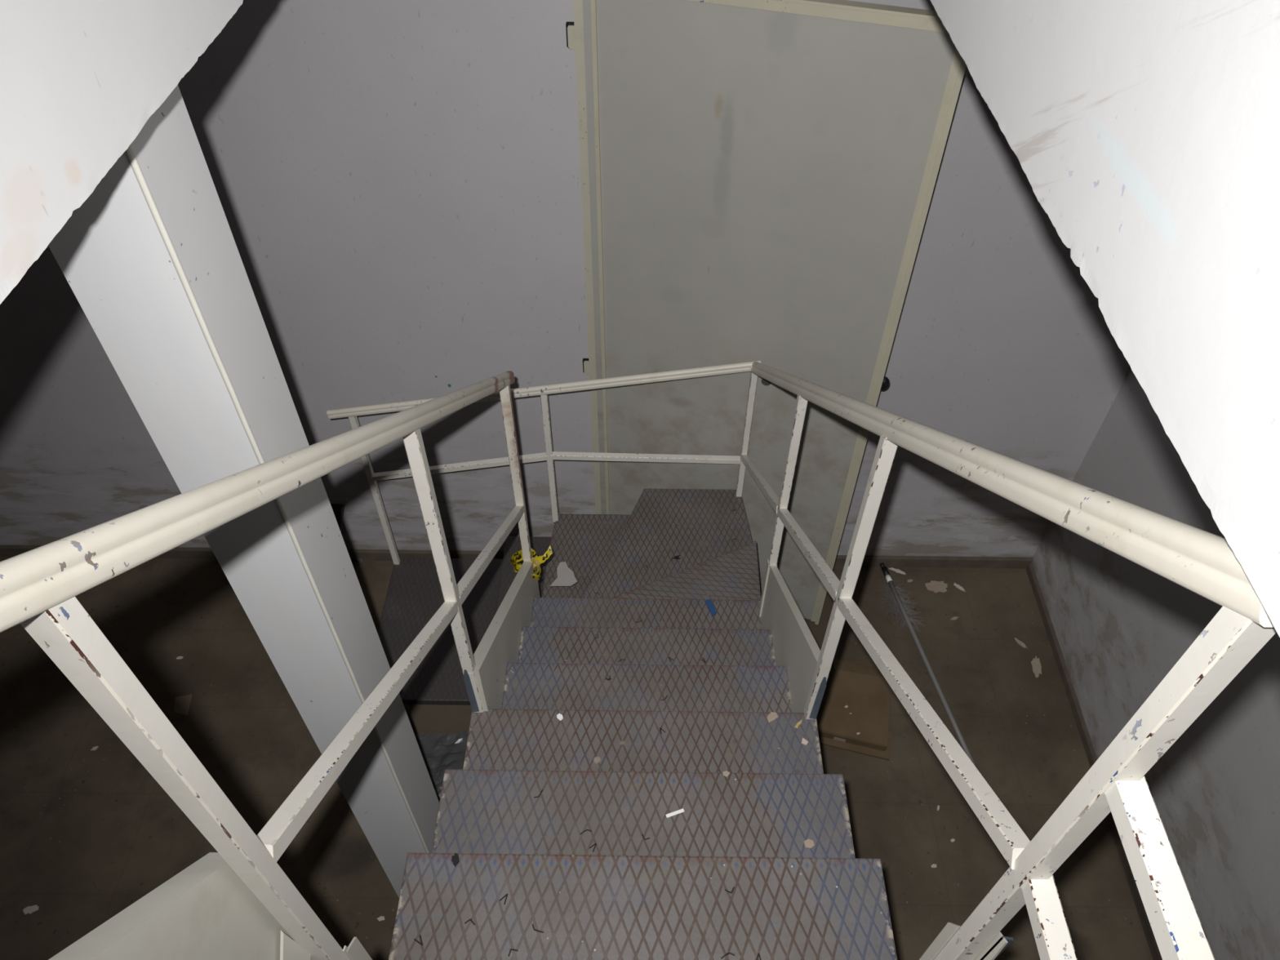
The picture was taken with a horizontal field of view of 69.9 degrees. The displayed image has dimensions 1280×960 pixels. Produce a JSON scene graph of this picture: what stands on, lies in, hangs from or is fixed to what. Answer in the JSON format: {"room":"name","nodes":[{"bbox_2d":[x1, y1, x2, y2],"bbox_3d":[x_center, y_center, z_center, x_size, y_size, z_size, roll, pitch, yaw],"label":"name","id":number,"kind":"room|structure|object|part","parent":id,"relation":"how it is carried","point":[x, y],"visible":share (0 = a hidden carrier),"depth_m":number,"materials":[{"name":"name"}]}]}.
{"room":"industrial stairwell","nodes":[
{"label":"industrial stairwell","id":0,"kind":"room"},
{"bbox_2d":[0,0,243,304],"bbox_3d":[-0.658,-0.711,0.186,0.266,1.615,4.383,1,47,0],"label":"wall","id":1,"kind":"structure","parent":0,"point":[80,80],"depth_m":0.85,"materials":[{"name":"paint"}]},
{"bbox_2d":[0,0,1130,557],"bbox_3d":[-0.630,-1.322,2.899,5.900,4.860,0.200,1,47,0],"label":"wall","id":2,"kind":"structure","parent":0,"point":[397,183],"depth_m":3.44,"materials":[{"name":"paint"}]},
{"bbox_2d":[0,545,1032,568],"bbox_3d":[-0.748,0.383,4.581,5.399,0.075,0.014,1,47,0],"label":"baseboard","id":3,"kind":"structure","parent":2,"relation":"attached to","point":[5,550],"depth_m":4.57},
{"bbox_2d":[565,0,601,514],"bbox_3d":[-0.194,-0.536,3.580,0.068,2.800,0.016,1,47,0],"label":"door frame","id":4,"kind":"structure","parent":2,"relation":"attached to","point":[575,30],"depth_m":3.15,"materials":[{"name":"paint"}]},
{"bbox_3d":[-0.204,-1.320,2.732,0.023,0.068,0.006,1,47,0],"label":"hinge plate","id":5,"kind":"part","parent":4,"relation":"part of","materials":[{"name":"paint"}]},
{"bbox_3d":[-0.213,-0.450,3.670,0.023,0.068,0.006,1,47,0],"label":"hinge plate","id":6,"kind":"part","parent":4,"relation":"part of","materials":[{"name":"paint"}]},
{"bbox_2d":[582,0,966,624],"bbox_3d":[0.368,-0.400,3.480,1.113,2.729,0.112,13,48,12],"label":"door","id":7,"kind":"structure","parent":2,"relation":"in","point":[762,174],"depth_m":2.96,"materials":[{"name":"paint"}]},
{"bbox_3d":[0.871,-0.347,3.340,0.080,0.060,0.044,-21,51,-19],"label":"knob","id":8,"kind":"part","parent":7,"relation":"part of","materials":[{"name":"black metal"}]},
{"bbox_2d":[0,555,1153,959],"bbox_3d":[-0.669,1.984,3.248,5.900,0.150,4.700,1,47,0],"label":"floor","id":9,"kind":"structure","parent":0,"point":[86,834],"depth_m":3.86,"materials":[{"name":"brown concrete"}]},
{"bbox_2d":[22,904,39,914],"bbox_3d":[-2.302,1.625,3.460,0.058,0.004,0.030,-8,48,-8],"label":"chip","id":10,"kind":"object","parent":9,"relation":"on","point":[29,909],"visible":1,"depth_m":3.46,"materials":[{"name":"grey"}]},
{"bbox_2d":[90,746,98,751],"bbox_3d":[-2.326,1.145,3.905,0.017,0.004,0.030,28,53,23],"label":"chip","id":11,"kind":"object","parent":9,"relation":"on","point":[95,748],"visible":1,"depth_m":3.90,"materials":[{"name":"grey paint"}]},
{"bbox_2d":[173,693,192,715],"bbox_3d":[-2.022,0.999,4.046,0.074,0.001,0.105,-9,48,-9],"label":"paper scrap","id":12,"kind":"object","parent":9,"relation":"on","point":[182,704],"visible":1,"depth_m":4.05,"materials":[{"name":"brown paper"}]},
{"bbox_2d":[48,84,439,897],"bbox_3d":[-0.710,0.566,2.281,0.167,3.196,0.176,1,47,0],"label":"steel column","id":13,"kind":"structure","parent":9,"relation":"on","point":[151,258],"depth_m":1.48,"materials":[{"name":"metal"}]},
{"bbox_2d":[330,503,345,532],"bbox_3d":[-1.521,0.295,4.415,0.272,0.425,0.114,1,47,0],"label":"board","id":14,"kind":"object","parent":9,"relation":"on","point":[338,509],"visible":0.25,"depth_m":4.31,"materials":[{"name":"black"}]},
{"bbox_2d":[355,558,362,563],"bbox_3d":[-1.418,0.399,4.599,0.054,0.016,0.025,17,49,14],"label":"scrap","id":15,"kind":"object","parent":9,"relation":"on","point":[359,560],"visible":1,"depth_m":4.59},
{"bbox_2d":[377,915,384,921],"bbox_3d":[-0.975,1.652,3.448,0.028,0.004,0.018,-14,49,-13],"label":"chip","id":16,"kind":"object","parent":9,"relation":"on","point":[380,918],"visible":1,"depth_m":3.44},
{"bbox_2d":[414,731,468,801],"bbox_3d":[-0.808,1.219,3.802,0.446,0.054,0.394,1,47,0],"label":"plastic film","id":17,"kind":"object","parent":9,"relation":"on","point":[439,752],"visible":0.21,"depth_m":3.88,"materials":[{"name":"grey plastic"}]},
{"bbox_2d":[0,360,1276,959],"bbox_3d":[-0.384,0.924,1.764,1.644,3.472,4.138,1,47,0],"label":"staircase","id":18,"kind":"structure","parent":9,"relation":"on","point":[481,647],"depth_m":1.52,"materials":[{"name":"metal"}]},
{"bbox_3d":[-0.416,0.531,0.813,0.031,1.000,0.370,1,47,0],"label":"plate","id":19,"kind":"part","parent":18,"relation":"part of","materials":[{"name":"paint"}]},
{"bbox_3d":[-0.378,0.462,0.988,0.024,1.158,0.024,1,47,0],"label":"post","id":20,"kind":"part","parent":18,"relation":"part of","materials":[{"name":"white metal"}]},
{"bbox_3d":[-0.369,-0.078,1.358,0.026,1.514,1.976,1,47,0],"label":"handrail","id":21,"kind":"part","parent":18,"relation":"part of","materials":[{"name":"metal"}]},
{"bbox_3d":[-1.107,0.059,3.842,0.025,0.934,0.025,1,47,0],"label":"post","id":22,"kind":"part","parent":18,"relation":"part of","materials":[{"name":"white metal"}]},
{"bbox_2d":[413,934,422,945],"bbox_3d":[-0.349,0.730,1.450,0.012,0.002,0.017,-34,56,-28],"label":"scrap","id":23,"kind":"object","parent":18,"relation":"on","point":[416,940],"visible":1,"depth_m":1.45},
{"bbox_3d":[-0.372,0.224,1.800,0.024,0.920,0.024,1,47,0],"label":"post","id":24,"kind":"part","parent":18,"relation":"part of","materials":[{"name":"white metal"}]},
{"bbox_2d":[451,852,459,866],"bbox_3d":[-0.309,0.637,1.536,0.014,0.003,0.022,1,47,0],"label":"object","id":25,"kind":"object","parent":18,"relation":"on","point":[455,859],"visible":1,"depth_m":1.53,"materials":[{"name":"black"}]},
{"bbox_2d":[499,893,507,904],"bbox_3d":[-0.221,0.683,1.494,0.012,0.002,0.017,21,51,18],"label":"scrap","id":26,"kind":"object","parent":18,"relation":"on","point":[506,895],"visible":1,"depth_m":1.49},
{"bbox_3d":[-0.365,0.426,2.607,0.030,0.915,0.828,1,47,0],"label":"plate","id":27,"kind":"part","parent":18,"relation":"part of","materials":[{"name":"paint"}]},
{"bbox_2d":[508,948,518,956],"bbox_3d":[-0.199,0.743,1.438,0.013,0.002,0.012,8,48,7],"label":"scrap","id":28,"kind":"object","parent":18,"relation":"on","point":[510,948],"visible":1,"depth_m":1.44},
{"bbox_3d":[-0.365,0.014,2.732,0.026,0.802,0.026,1,47,0],"label":"post","id":29,"kind":"part","parent":18,"relation":"part of","materials":[{"name":"metal"}]},
{"bbox_2d":[510,546,552,579],"bbox_3d":[-0.356,0.276,3.002,0.130,0.108,0.098,10,48,8],"label":"caution tape","id":30,"kind":"object","parent":18,"relation":"attached to","point":[517,557],"visible":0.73,"depth_m":2.99,"materials":[{"name":"yellow plastic"}]},
{"bbox_2d":[532,924,543,933],"bbox_3d":[-0.164,0.718,1.462,0.023,0.003,0.007,26,52,22],"label":"scrap","id":31,"kind":"object","parent":18,"relation":"on","point":[534,929],"visible":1,"depth_m":1.46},
{"bbox_3d":[-0.376,-0.333,3.392,1.626,0.302,0.026,1,47,0],"label":"handrail","id":32,"kind":"part","parent":18,"relation":"part of","materials":[{"name":"metal"}]},
{"bbox_3d":[-0.361,-0.079,3.676,0.025,0.740,0.025,1,47,0],"label":"post","id":33,"kind":"part","parent":18,"relation":"part of","materials":[{"name":"white metal"}]},
{"bbox_2d":[556,713,563,720],"bbox_3d":[-0.185,0.546,2.113,0.016,0.002,0.013,33,55,26],"label":"scrap","id":34,"kind":"object","parent":18,"relation":"on","point":[559,716],"visible":1,"depth_m":2.11,"materials":[{"name":"white paper"}]},
{"bbox_2d":[550,561,577,586],"bbox_3d":[-0.289,0.360,3.514,0.103,0.001,0.117,1,47,0],"label":"paper","id":35,"kind":"object","parent":18,"relation":"on","point":[566,577],"visible":1,"depth_m":3.50,"materials":[{"name":"white paper"}]},
{"bbox_2d":[666,808,684,817],"bbox_3d":[0.068,0.647,1.777,0.037,0.001,0.007,-15,49,-14],"label":"paper strip","id":36,"kind":"object","parent":18,"relation":"on","point":[681,811],"visible":1,"depth_m":1.78,"materials":[{"name":"white paper"}]},
{"bbox_2d":[705,599,716,616],"bbox_3d":[0.231,0.414,2.976,0.020,0.003,0.064,-13,49,-13],"label":"strip","id":37,"kind":"object","parent":18,"relation":"on","point":[708,602],"visible":1,"depth_m":2.98,"materials":[{"name":"blue plastic"}]},
{"bbox_2d":[722,770,729,777],"bbox_3d":[0.171,0.588,1.832,0.013,0.002,0.012,32,55,26],"label":"chip","id":38,"kind":"object","parent":18,"relation":"on","point":[726,773],"visible":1,"depth_m":1.83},
{"bbox_2d":[720,952,734,959],"bbox_3d":[0.138,0.746,1.438,0.023,0.003,0.007,-9,48,-9],"label":"scrap","id":39,"kind":"object","parent":18,"relation":"on","point":[722,957],"visible":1,"depth_m":1.44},
{"bbox_3d":[0.412,-0.170,3.551,0.024,0.678,0.024,1,47,0],"label":"post","id":40,"kind":"part","parent":18,"relation":"part of","materials":[{"name":"white metal"}]},
{"bbox_2d":[767,711,777,722],"bbox_3d":[0.304,0.547,2.116,0.031,0.002,0.019,-28,53,-24],"label":"chip","id":41,"kind":"object","parent":18,"relation":"on","point":[772,716],"visible":1,"depth_m":2.12,"materials":[{"name":"beige paint"}]},
{"bbox_3d":[0.402,0.020,2.514,0.024,0.694,0.024,1,47,0],"label":"post","id":42,"kind":"part","parent":18,"relation":"part of","materials":[{"name":"white metal"}]},
{"bbox_3d":[0.399,0.465,2.525,0.020,0.872,0.649,1,47,0],"label":"plate","id":43,"kind":"part","parent":18,"relation":"part of","materials":[{"name":"paint"}]},
{"bbox_2d":[794,720,801,728],"bbox_3d":[0.365,0.561,2.105,0.008,0.002,0.027,31,54,25],"label":"flake","id":44,"kind":"object","parent":18,"relation":"on","point":[799,722],"visible":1,"depth_m":2.10,"materials":[{"name":"yellow paint"}]},
{"bbox_2d":[801,737,808,745],"bbox_3d":[0.374,0.593,2.075,0.015,0.003,0.014,17,49,15],"label":"chip","id":45,"kind":"object","parent":18,"relation":"on","point":[804,741],"visible":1,"depth_m":2.07,"materials":[{"name":"white paint"}]},
{"bbox_2d":[804,839,814,848],"bbox_3d":[0.321,0.691,1.738,0.019,0.002,0.018,1,47,0],"label":"chip","id":46,"kind":"object","parent":18,"relation":"on","point":[808,843],"visible":1,"depth_m":1.74,"materials":[{"name":"beige"}]},
{"bbox_3d":[0.397,0.236,1.792,0.024,0.918,0.024,1,47,0],"label":"post","id":47,"kind":"part","parent":18,"relation":"part of","materials":[{"name":"white metal"}]},
{"bbox_3d":[0.408,-0.169,1.942,0.030,1.717,2.247,1,47,0],"label":"handrail","id":48,"kind":"part","parent":18,"relation":"part of","materials":[{"name":"metal"}]},
{"bbox_3d":[0.396,0.465,1.003,0.024,1.143,0.024,1,47,0],"label":"post","id":49,"kind":"part","parent":18,"relation":"part of","materials":[{"name":"white metal"}]},
{"bbox_2d":[817,658,891,760],"bbox_3d":[0.958,0.991,4.041,0.321,0.059,0.430,11,48,10],"label":"cardboard box","id":50,"kind":"object","parent":9,"relation":"on","point":[864,688],"visible":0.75,"depth_m":3.98,"materials":[{"name":"brown cardboard"}]},
{"bbox_2d":[888,567,906,574],"bbox_3d":[1.287,0.454,4.581,0.087,0.004,0.022,14,49,12],"label":"chip","id":51,"kind":"object","parent":9,"relation":"on","point":[897,571],"visible":1,"depth_m":4.58,"materials":[{"name":"white paint"}]},
{"bbox_2d":[875,562,975,765],"bbox_3d":[1.339,0.805,4.229,0.188,0.040,1.079,-12,48,-11],"label":"mop","id":52,"kind":"object","parent":9,"relation":"on","point":[899,603],"visible":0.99,"depth_m":4.35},
{"bbox_2d":[924,580,947,593],"bbox_3d":[1.464,0.527,4.515,0.111,0.004,0.075,1,47,0],"label":"chip","id":53,"kind":"object","parent":9,"relation":"on","point":[935,586],"visible":1,"depth_m":4.51,"materials":[{"name":"beige paint"}]},
{"bbox_2d":[950,616,959,620],"bbox_3d":[1.508,0.664,4.389,0.047,0.004,0.018,-27,53,-23],"label":"chip","id":54,"kind":"object","parent":9,"relation":"on","point":[954,618],"visible":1,"depth_m":4.39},
{"bbox_2d":[953,582,965,591],"bbox_3d":[1.577,0.529,4.514,0.069,0.004,0.021,33,55,26],"label":"chip","id":55,"kind":"object","parent":9,"relation":"on","point":[957,586],"visible":1,"depth_m":4.51,"materials":[{"name":"white paint"}]},
{"bbox_2d":[1014,637,1027,648],"bbox_3d":[1.787,0.767,4.296,0.020,0.004,0.075,-31,55,-26],"label":"chip","id":56,"kind":"object","parent":9,"relation":"on","point":[1023,645],"visible":1,"depth_m":4.29,"materials":[{"name":"beige paint"}]},
{"bbox_2d":[1031,655,1041,678],"bbox_3d":[1.824,0.858,4.212,0.043,0.004,0.120,4,47,4],"label":"chip","id":57,"kind":"object","parent":9,"relation":"on","point":[1036,664],"visible":1,"depth_m":4.21,"materials":[{"name":"beige paint"}]},
{"bbox_2d":[930,0,1279,636],"bbox_3d":[0.513,-0.698,0.184,0.251,1.613,4.383,1,47,0],"label":"wall","id":58,"kind":"structure","parent":0,"point":[1146,133],"depth_m":0.65,"materials":[{"name":"paint"}]},
{"bbox_2d":[1031,368,1279,959],"bbox_3d":[2.079,0.974,1.927,0.425,3.200,4.435,1,47,0],"label":"wall","id":59,"kind":"structure","parent":0,"point":[1121,626],"depth_m":3.31,"materials":[{"name":"paint"}]},
{"bbox_2d":[1026,563,1162,959],"bbox_3d":[1.886,2.045,3.076,0.014,0.055,4.406,1,47,1],"label":"baseboard","id":60,"kind":"structure","parent":59,"relation":"attached to","point":[1086,739],"depth_m":3.96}
]}

